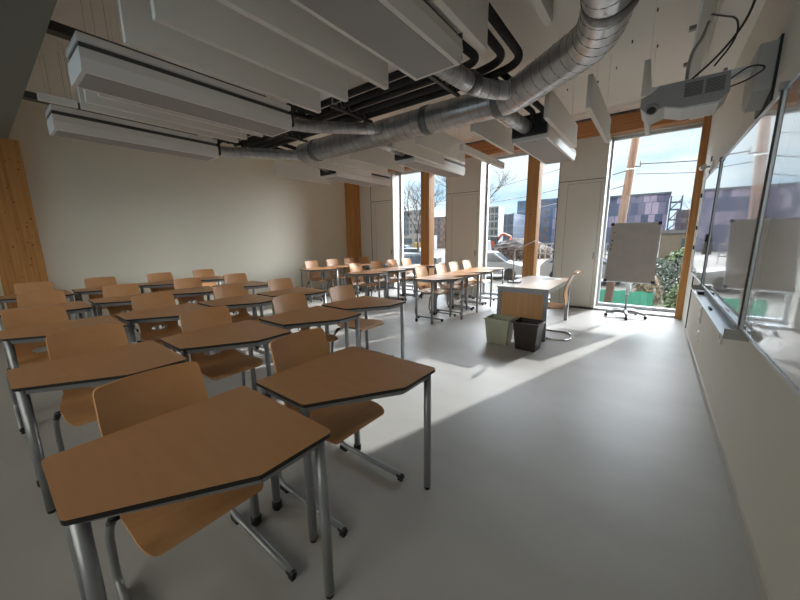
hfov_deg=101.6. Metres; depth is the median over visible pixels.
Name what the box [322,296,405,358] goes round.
student desk
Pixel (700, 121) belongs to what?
wall
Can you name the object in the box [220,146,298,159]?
spiral duct
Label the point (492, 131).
acoustic baffle
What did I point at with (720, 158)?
hinge strip
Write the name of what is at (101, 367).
student desk
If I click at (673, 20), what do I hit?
ceiling
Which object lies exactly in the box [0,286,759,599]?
floor
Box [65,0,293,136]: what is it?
light fixture
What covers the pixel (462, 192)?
door
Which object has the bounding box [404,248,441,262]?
parked car
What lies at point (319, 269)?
student desk
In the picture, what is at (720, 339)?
wall outlet
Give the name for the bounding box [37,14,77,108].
acoustic baffle
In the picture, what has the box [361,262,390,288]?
student desk
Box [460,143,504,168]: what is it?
acoustic baffle
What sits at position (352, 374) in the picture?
student desk
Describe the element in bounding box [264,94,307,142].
bracket
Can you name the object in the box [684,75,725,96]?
vent
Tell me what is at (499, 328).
waste bin
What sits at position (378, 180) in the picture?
light fixture
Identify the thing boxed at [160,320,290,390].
student desk
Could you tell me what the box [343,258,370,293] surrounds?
chair
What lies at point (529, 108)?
insulated pipe
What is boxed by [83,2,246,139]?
acoustic baffle
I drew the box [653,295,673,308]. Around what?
lawn
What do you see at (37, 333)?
student desk
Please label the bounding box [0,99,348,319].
wall
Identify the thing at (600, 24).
spiral duct
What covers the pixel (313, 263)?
chair
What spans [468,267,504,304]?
student desk
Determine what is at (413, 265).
student desk
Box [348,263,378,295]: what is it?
chair
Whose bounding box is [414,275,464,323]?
student desk
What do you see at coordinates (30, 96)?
cable tray
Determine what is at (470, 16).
acoustic baffle
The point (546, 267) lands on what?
parked car
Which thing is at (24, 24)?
ceiling beam
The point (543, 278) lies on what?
paper sheet
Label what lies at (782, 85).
hinge strip
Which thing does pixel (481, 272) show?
student desk
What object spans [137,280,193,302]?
student desk
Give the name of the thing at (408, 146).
acoustic baffle
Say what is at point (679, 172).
overhead wire
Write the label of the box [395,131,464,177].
light fixture
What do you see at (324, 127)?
spiral duct
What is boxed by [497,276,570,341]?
desk
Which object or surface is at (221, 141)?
insulated pipe
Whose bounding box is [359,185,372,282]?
wall pier
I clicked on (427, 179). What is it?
post
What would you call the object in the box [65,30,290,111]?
tray
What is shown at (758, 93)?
mount
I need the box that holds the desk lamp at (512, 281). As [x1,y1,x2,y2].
[507,240,535,282]
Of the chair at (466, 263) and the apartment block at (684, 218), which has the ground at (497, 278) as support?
the apartment block at (684, 218)
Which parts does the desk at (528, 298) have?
leg, panel, apron frame, leg, leg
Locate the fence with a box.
[599,287,655,306]
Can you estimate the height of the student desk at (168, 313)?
0.750 m
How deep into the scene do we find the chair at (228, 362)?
2.73 m
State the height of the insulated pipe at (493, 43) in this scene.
0.081 m
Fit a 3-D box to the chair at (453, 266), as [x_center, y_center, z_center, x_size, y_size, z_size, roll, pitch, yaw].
[1.394,-0.341,7.007,0.680,0.933,0.503,7,13,37]
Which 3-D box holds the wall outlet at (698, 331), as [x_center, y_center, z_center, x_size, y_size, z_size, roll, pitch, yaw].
[3.368,0.405,3.691,0.014,0.110,0.090,7,13,37]
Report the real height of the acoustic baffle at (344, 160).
0.950 m
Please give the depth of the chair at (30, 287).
4.79 m
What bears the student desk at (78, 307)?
on the floor
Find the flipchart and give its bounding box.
[603,222,661,319]
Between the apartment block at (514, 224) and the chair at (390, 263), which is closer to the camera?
the chair at (390, 263)
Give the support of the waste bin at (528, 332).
on the floor
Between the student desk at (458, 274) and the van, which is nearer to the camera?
the student desk at (458, 274)
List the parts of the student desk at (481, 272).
leg, leg, leg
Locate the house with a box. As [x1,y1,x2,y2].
[657,230,686,258]
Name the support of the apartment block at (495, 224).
on the ground at (497, 278)
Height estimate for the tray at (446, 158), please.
0.050 m
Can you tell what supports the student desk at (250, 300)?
on the floor
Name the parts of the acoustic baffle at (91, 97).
baffle panel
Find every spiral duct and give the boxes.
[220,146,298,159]
[292,118,382,134]
[296,0,638,163]
[309,162,328,171]
[377,143,404,156]
[433,64,511,100]
[498,112,531,133]
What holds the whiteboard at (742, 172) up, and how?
attached to the wall at (756, 413)
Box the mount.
[648,33,784,118]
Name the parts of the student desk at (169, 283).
apron frame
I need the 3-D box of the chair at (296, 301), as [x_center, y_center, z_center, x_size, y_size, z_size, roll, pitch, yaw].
[-0.932,0.410,3.326,0.660,0.889,0.503,8,14,37]
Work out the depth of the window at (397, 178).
9.38 m
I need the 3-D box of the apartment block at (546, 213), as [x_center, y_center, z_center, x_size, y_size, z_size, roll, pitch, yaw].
[34.275,-18.057,77.564,9.200,10.200,12.060,7,13,37]
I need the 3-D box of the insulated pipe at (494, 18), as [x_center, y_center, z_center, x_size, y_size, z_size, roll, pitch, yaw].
[-0.965,-2.399,4.130,4.806,0.081,1.083,7,13,37]
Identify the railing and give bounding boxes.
[538,243,608,259]
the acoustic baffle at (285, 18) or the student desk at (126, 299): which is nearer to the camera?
the acoustic baffle at (285, 18)
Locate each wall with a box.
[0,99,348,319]
[398,121,702,172]
[682,0,799,599]
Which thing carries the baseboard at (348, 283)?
attached to the wall at (128, 215)
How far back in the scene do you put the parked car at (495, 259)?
17.29 m
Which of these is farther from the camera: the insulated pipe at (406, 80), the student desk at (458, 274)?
the student desk at (458, 274)
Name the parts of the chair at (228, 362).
frame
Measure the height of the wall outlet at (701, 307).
0.190 m
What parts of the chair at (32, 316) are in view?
frame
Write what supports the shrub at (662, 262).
on the ground at (497, 278)
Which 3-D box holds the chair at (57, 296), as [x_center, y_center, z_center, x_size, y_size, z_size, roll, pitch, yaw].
[-4.008,0.369,3.759,0.660,0.889,0.503,8,14,37]
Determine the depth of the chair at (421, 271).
6.08 m
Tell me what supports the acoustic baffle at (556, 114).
hanging from the ceiling at (673, 20)
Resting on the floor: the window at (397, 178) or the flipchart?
the flipchart
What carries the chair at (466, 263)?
on the floor
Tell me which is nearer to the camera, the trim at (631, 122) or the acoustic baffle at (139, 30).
the acoustic baffle at (139, 30)
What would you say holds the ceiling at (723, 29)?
attached to the ceiling at (673, 20)
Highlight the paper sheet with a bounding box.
[543,278,562,279]
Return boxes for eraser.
[696,290,703,294]
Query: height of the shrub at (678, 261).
1.676 m
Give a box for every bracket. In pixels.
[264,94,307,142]
[330,90,372,122]
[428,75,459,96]
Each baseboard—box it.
[0,283,348,342]
[684,328,770,599]
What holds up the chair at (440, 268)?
on the floor
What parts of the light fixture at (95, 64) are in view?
casing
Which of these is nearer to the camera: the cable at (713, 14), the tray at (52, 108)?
the cable at (713, 14)
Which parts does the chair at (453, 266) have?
frame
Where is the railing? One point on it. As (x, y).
(540, 244)
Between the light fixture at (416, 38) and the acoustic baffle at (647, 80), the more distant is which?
the acoustic baffle at (647, 80)
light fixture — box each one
[45,42,220,160]
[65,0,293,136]
[290,0,462,80]
[320,134,390,187]
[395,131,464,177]
[511,97,576,164]
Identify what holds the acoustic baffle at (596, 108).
hanging from the ceiling at (673, 20)
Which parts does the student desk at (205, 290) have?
apron frame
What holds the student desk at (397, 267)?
on the floor
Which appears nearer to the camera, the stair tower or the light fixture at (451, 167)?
the light fixture at (451, 167)
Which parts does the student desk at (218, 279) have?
apron frame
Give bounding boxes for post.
[0,138,48,308]
[344,183,361,284]
[421,171,434,293]
[522,155,542,277]
[674,115,711,318]
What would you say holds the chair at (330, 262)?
on the floor
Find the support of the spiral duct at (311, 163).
attached to the spiral duct at (237, 152)
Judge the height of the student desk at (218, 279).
0.750 m
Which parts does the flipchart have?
leg, board frame, board panel, leg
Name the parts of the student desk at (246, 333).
leg, apron frame, leg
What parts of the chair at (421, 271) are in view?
frame, frame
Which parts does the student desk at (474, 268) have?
leg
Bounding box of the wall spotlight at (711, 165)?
[699,160,714,171]
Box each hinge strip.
[699,157,723,288]
[734,80,789,329]
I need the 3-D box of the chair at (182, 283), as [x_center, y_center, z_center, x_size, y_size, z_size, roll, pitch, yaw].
[-3.078,0.126,4.980,0.660,0.889,0.503,8,14,37]
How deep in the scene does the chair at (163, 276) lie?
6.00 m
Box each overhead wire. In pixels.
[406,169,559,208]
[406,186,622,222]
[420,171,625,204]
[638,172,694,173]
[641,160,696,163]
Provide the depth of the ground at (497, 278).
17.64 m
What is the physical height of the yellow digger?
2.517 m
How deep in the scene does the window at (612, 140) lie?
6.29 m
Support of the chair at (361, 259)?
on the floor
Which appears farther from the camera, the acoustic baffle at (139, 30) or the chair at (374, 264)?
the chair at (374, 264)
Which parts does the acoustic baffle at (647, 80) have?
baffle panel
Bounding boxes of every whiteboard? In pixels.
[691,162,719,283]
[701,93,779,324]
[739,70,799,397]
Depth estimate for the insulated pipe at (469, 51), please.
3.69 m
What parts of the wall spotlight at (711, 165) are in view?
plate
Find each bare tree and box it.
[403,178,445,252]
[435,169,516,203]
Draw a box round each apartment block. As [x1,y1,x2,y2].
[403,211,408,235]
[409,210,444,235]
[434,217,445,247]
[488,206,503,242]
[503,214,524,240]
[517,198,557,246]
[551,191,671,249]
[672,210,689,229]
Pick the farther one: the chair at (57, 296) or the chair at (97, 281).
the chair at (97, 281)
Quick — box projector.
[640,70,730,125]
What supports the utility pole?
on the pavement
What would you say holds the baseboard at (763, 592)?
attached to the wall at (756, 413)
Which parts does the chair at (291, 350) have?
frame, frame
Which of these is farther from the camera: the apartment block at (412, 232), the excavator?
the apartment block at (412, 232)
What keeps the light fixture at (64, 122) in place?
hanging from the ceiling at (673, 20)
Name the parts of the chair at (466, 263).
frame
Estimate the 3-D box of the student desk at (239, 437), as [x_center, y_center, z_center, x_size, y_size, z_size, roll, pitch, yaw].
[-0.715,0.877,1.220,0.660,0.750,0.690,7,13,37]
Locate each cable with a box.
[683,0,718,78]
[685,21,710,79]
[691,0,755,78]
[711,13,738,65]
[730,64,765,86]
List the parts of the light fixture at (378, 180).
casing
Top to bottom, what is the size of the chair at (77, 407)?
0.889 m
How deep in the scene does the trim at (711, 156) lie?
4.82 m
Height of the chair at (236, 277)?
0.889 m
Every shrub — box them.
[492,247,522,260]
[632,257,679,289]
[632,275,663,303]
[656,256,682,299]
[657,247,683,270]
[662,284,678,308]
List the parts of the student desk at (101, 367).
leg, leg, apron frame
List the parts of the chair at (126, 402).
frame, frame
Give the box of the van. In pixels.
[487,240,491,250]
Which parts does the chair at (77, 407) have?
frame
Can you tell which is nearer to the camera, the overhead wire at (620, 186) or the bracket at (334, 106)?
the bracket at (334, 106)
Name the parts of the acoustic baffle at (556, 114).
baffle panel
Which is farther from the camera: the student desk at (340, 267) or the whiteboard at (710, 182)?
the student desk at (340, 267)
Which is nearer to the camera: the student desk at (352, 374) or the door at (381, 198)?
the student desk at (352, 374)
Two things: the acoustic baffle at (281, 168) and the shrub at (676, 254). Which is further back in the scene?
the shrub at (676, 254)
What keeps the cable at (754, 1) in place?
hanging from the ceiling at (723, 29)
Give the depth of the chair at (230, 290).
4.27 m
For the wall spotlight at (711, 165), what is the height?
0.104 m
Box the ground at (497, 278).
[406,246,677,296]
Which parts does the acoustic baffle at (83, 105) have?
baffle panel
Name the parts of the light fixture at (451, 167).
casing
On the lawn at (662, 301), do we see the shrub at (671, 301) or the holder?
the shrub at (671, 301)
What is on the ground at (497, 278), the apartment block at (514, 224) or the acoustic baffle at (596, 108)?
the apartment block at (514, 224)
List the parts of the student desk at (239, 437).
leg, leg, apron frame, leg, leg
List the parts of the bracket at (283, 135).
rail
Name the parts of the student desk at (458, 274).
leg, leg, leg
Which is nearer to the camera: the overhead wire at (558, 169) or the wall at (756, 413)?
the wall at (756, 413)
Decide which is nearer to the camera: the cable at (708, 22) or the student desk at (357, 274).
the cable at (708, 22)
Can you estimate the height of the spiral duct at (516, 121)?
0.209 m
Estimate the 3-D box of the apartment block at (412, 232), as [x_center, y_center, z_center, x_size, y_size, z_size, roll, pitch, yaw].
[7.219,-18.818,86.446,4.100,9.100,11.060,7,13,37]
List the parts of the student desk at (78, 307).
leg, apron frame, leg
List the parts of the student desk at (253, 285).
apron frame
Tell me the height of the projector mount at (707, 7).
0.090 m
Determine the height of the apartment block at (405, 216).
9.100 m
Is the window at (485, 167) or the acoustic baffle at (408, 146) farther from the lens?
the window at (485, 167)
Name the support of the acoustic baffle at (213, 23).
hanging from the ceiling at (673, 20)
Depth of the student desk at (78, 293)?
4.86 m
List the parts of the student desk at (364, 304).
leg, leg, apron frame, leg, leg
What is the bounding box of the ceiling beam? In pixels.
[0,0,56,138]
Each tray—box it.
[22,56,196,134]
[45,104,216,143]
[46,0,265,96]
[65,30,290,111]
[425,0,461,33]
[444,155,464,164]
[691,285,748,341]
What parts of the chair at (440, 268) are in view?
frame, frame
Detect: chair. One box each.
[1,305,90,433]
[14,281,54,294]
[16,290,66,307]
[45,323,128,452]
[84,276,138,331]
[93,361,296,599]
[102,283,140,323]
[131,292,189,360]
[147,272,176,326]
[173,277,203,322]
[179,305,262,385]
[193,269,234,313]
[212,284,269,350]
[223,273,252,315]
[267,278,308,330]
[269,328,403,537]
[272,293,337,373]
[304,260,331,300]
[326,259,356,294]
[329,284,392,355]
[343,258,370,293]
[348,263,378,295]
[359,257,383,289]
[370,261,403,300]
[386,259,414,300]
[401,258,430,295]
[414,266,455,321]
[435,263,472,314]
[448,262,483,308]
[462,260,494,303]
[546,270,580,340]
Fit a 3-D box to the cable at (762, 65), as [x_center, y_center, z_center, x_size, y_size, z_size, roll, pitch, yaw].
[2.223,-1.453,2.121,0.034,0.080,0.233,-2,11,-7]
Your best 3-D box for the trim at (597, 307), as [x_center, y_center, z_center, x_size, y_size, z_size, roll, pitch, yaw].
[1.851,-0.128,8.318,8.095,0.055,0.380,7,13,37]
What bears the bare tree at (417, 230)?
on the ground at (497, 278)
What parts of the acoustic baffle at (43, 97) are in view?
baffle panel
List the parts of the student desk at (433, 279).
leg, leg, leg, apron frame, leg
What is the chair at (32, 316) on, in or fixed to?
on the floor
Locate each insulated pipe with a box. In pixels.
[220,140,245,146]
[227,70,405,143]
[233,76,426,146]
[241,40,478,147]
[248,29,504,147]
[261,2,522,148]
[281,144,295,149]
[293,105,317,116]
[293,111,308,119]
[495,78,536,124]
[500,73,545,122]
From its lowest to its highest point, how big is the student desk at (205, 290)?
0.750 m
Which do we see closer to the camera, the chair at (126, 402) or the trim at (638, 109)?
the chair at (126, 402)
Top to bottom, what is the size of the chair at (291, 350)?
0.889 m
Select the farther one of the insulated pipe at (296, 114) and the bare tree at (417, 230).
the bare tree at (417, 230)
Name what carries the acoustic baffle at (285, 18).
hanging from the ceiling at (673, 20)
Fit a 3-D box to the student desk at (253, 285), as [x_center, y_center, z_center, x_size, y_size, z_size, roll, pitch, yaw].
[-2.527,0.116,5.362,0.660,0.750,0.690,7,13,37]
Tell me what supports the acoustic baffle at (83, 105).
hanging from the ceiling at (673, 20)
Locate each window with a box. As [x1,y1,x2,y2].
[392,170,442,289]
[478,152,549,299]
[593,123,702,312]
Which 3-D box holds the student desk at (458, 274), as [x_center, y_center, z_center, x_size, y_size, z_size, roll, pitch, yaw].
[1.095,-0.117,6.299,0.660,0.765,0.659,8,14,37]
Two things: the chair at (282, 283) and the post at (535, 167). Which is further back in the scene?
the post at (535, 167)
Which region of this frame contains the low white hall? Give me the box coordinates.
[404,235,436,248]
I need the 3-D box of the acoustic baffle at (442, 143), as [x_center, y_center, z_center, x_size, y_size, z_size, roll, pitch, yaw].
[0.644,-2.684,4.873,0.045,0.950,1.390,7,13,37]
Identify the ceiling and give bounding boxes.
[25,0,701,149]
[689,0,765,119]
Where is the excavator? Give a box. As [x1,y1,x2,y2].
[490,233,511,247]
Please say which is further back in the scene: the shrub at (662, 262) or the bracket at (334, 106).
the shrub at (662, 262)
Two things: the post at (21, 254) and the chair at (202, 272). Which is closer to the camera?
the post at (21, 254)
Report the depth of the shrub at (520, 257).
31.38 m
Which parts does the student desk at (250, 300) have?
apron frame, leg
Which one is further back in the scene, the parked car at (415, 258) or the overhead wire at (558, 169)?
the overhead wire at (558, 169)
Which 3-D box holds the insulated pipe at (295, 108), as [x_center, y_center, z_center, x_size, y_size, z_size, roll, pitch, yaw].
[-1.192,-2.287,4.010,0.083,0.222,0.541,4,12,25]
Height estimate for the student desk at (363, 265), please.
0.765 m
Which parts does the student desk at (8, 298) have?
leg, apron frame, leg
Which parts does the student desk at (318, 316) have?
leg, apron frame, leg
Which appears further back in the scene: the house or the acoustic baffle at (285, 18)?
the house
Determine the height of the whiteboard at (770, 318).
1.330 m
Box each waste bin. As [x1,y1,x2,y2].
[483,313,516,345]
[512,317,546,351]
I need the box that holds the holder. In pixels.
[701,234,707,254]
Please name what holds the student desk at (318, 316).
on the floor
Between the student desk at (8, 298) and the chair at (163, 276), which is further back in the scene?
the chair at (163, 276)
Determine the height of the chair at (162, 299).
0.889 m
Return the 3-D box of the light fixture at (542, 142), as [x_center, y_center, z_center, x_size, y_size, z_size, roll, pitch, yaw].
[2.212,-2.703,4.873,0.500,0.954,1.770,7,13,37]
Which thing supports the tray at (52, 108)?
on the light fixture at (64, 122)
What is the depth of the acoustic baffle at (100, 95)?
3.27 m
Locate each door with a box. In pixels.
[370,171,393,287]
[445,157,480,295]
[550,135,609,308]
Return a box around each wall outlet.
[696,330,699,340]
[698,306,702,323]
[718,332,722,344]
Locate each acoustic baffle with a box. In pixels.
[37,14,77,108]
[77,12,238,142]
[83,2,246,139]
[97,93,262,136]
[117,0,320,113]
[150,0,347,101]
[216,0,388,89]
[274,160,331,183]
[315,158,371,177]
[332,154,387,174]
[349,147,403,171]
[392,138,443,165]
[415,131,464,161]
[432,0,488,51]
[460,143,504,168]
[470,119,513,154]
[531,0,553,25]
[544,39,577,147]
[585,56,611,142]
[641,5,656,135]
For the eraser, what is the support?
in the tray at (723, 323)
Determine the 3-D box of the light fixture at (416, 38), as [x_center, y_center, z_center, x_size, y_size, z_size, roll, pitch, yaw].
[-0.225,-2.085,1.788,0.440,0.954,1.750,7,13,37]
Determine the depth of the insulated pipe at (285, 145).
5.66 m
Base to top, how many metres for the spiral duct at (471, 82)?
0.233 m
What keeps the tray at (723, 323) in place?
attached to the whiteboard at (742, 172)
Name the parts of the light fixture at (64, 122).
casing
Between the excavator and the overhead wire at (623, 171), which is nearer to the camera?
the overhead wire at (623, 171)
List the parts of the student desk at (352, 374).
leg, leg, apron frame, leg, leg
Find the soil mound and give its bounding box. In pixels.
[491,238,553,258]
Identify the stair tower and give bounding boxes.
[666,195,683,229]
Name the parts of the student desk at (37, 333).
leg, apron frame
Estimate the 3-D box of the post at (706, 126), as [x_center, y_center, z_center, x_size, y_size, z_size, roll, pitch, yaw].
[4.875,-1.292,5.450,0.095,3.290,0.100,7,13,37]
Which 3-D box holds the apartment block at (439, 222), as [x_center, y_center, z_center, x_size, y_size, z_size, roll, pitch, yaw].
[11.979,-15.442,75.011,6.500,6.600,12.060,7,13,37]
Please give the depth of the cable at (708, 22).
2.58 m
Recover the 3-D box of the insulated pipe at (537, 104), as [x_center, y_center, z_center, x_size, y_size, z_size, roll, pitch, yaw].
[1.440,-2.265,3.708,0.072,0.222,1.230,9,14,42]
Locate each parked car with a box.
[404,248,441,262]
[404,252,439,274]
[487,251,521,279]
[540,257,620,285]
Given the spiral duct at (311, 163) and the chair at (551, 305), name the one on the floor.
the chair at (551, 305)
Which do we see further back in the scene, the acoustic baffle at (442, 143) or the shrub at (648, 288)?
the shrub at (648, 288)
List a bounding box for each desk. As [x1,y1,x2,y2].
[0,290,77,319]
[0,301,92,367]
[0,315,126,368]
[6,340,186,513]
[41,386,334,599]
[72,287,139,326]
[88,292,175,351]
[115,303,218,353]
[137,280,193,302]
[157,286,213,327]
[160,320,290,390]
[187,276,236,314]
[197,294,272,355]
[213,281,272,315]
[256,287,326,345]
[256,346,434,542]
[259,306,360,376]
[299,267,338,302]
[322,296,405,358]
[323,265,348,289]
[343,264,375,291]
[344,271,387,298]
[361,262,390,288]
[366,268,406,300]
[387,266,421,299]
[403,264,436,296]
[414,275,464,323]
[435,272,479,316]
[452,269,493,309]
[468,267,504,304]
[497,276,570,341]
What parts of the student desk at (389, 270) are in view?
leg, leg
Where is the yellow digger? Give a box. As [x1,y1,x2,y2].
[414,238,434,247]
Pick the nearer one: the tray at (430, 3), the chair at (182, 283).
the tray at (430, 3)
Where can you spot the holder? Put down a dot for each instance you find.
(704, 245)
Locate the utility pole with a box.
[603,137,641,302]
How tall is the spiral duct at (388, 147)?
0.189 m
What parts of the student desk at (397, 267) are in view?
leg, leg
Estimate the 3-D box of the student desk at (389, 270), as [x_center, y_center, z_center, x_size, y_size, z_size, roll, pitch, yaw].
[-0.295,-0.294,7.331,0.660,0.765,0.659,8,14,37]
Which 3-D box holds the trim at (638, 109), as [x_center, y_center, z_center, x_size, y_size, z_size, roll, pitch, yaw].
[1.743,-3.623,7.575,8.095,0.040,0.220,7,13,37]
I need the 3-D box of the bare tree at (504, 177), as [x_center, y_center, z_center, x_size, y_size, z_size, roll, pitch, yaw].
[5.757,-6.367,25.026,4.553,7.599,6.463,-9,14,-39]
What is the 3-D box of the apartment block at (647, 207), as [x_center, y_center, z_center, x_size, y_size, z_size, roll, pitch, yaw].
[35.950,-12.894,55.978,15.200,8.050,15.150,7,13,37]
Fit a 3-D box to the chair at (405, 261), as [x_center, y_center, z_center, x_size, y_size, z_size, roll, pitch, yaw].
[0.394,-0.608,8.484,0.680,0.933,0.503,7,13,37]
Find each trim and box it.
[380,286,674,317]
[388,111,702,171]
[459,99,640,142]
[465,108,639,144]
[684,156,712,330]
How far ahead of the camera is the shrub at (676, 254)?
19.61 m
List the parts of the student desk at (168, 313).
leg, apron frame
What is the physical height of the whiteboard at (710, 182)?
1.330 m
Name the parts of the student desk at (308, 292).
leg, apron frame, leg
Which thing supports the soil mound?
on the ground at (497, 278)
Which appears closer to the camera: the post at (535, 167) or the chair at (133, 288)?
the chair at (133, 288)
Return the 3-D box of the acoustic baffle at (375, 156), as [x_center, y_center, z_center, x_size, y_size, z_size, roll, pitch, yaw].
[-0.366,-2.817,5.647,0.045,0.950,1.400,7,13,37]
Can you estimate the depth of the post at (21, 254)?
4.80 m
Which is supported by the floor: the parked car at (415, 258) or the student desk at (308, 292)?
the student desk at (308, 292)
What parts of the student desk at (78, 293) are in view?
leg, apron frame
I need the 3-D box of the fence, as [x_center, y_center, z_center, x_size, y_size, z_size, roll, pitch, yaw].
[7.152,-0.125,10.595,1.750,0.620,0.088,7,13,37]
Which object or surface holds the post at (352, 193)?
on the floor
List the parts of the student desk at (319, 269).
leg, apron frame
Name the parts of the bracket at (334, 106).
rail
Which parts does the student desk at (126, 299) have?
leg, leg, apron frame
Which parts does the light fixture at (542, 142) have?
casing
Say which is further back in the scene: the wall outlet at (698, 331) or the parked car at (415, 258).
the parked car at (415, 258)
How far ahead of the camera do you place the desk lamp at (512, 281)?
5.09 m
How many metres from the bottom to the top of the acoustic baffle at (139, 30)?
0.950 m
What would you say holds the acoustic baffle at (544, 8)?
hanging from the ceiling at (673, 20)
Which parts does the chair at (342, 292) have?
frame, frame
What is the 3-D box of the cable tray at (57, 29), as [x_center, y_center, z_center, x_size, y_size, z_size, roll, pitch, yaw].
[-2.249,-2.535,3.218,0.100,0.550,1.900,7,13,37]
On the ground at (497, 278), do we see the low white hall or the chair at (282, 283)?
the low white hall
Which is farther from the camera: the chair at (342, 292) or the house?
the house
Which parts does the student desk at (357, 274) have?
leg, apron frame, leg, leg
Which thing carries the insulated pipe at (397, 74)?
attached to the bracket at (334, 106)
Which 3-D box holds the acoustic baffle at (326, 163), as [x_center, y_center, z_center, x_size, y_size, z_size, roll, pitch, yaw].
[-1.049,-2.908,6.179,0.045,0.950,1.420,7,13,37]

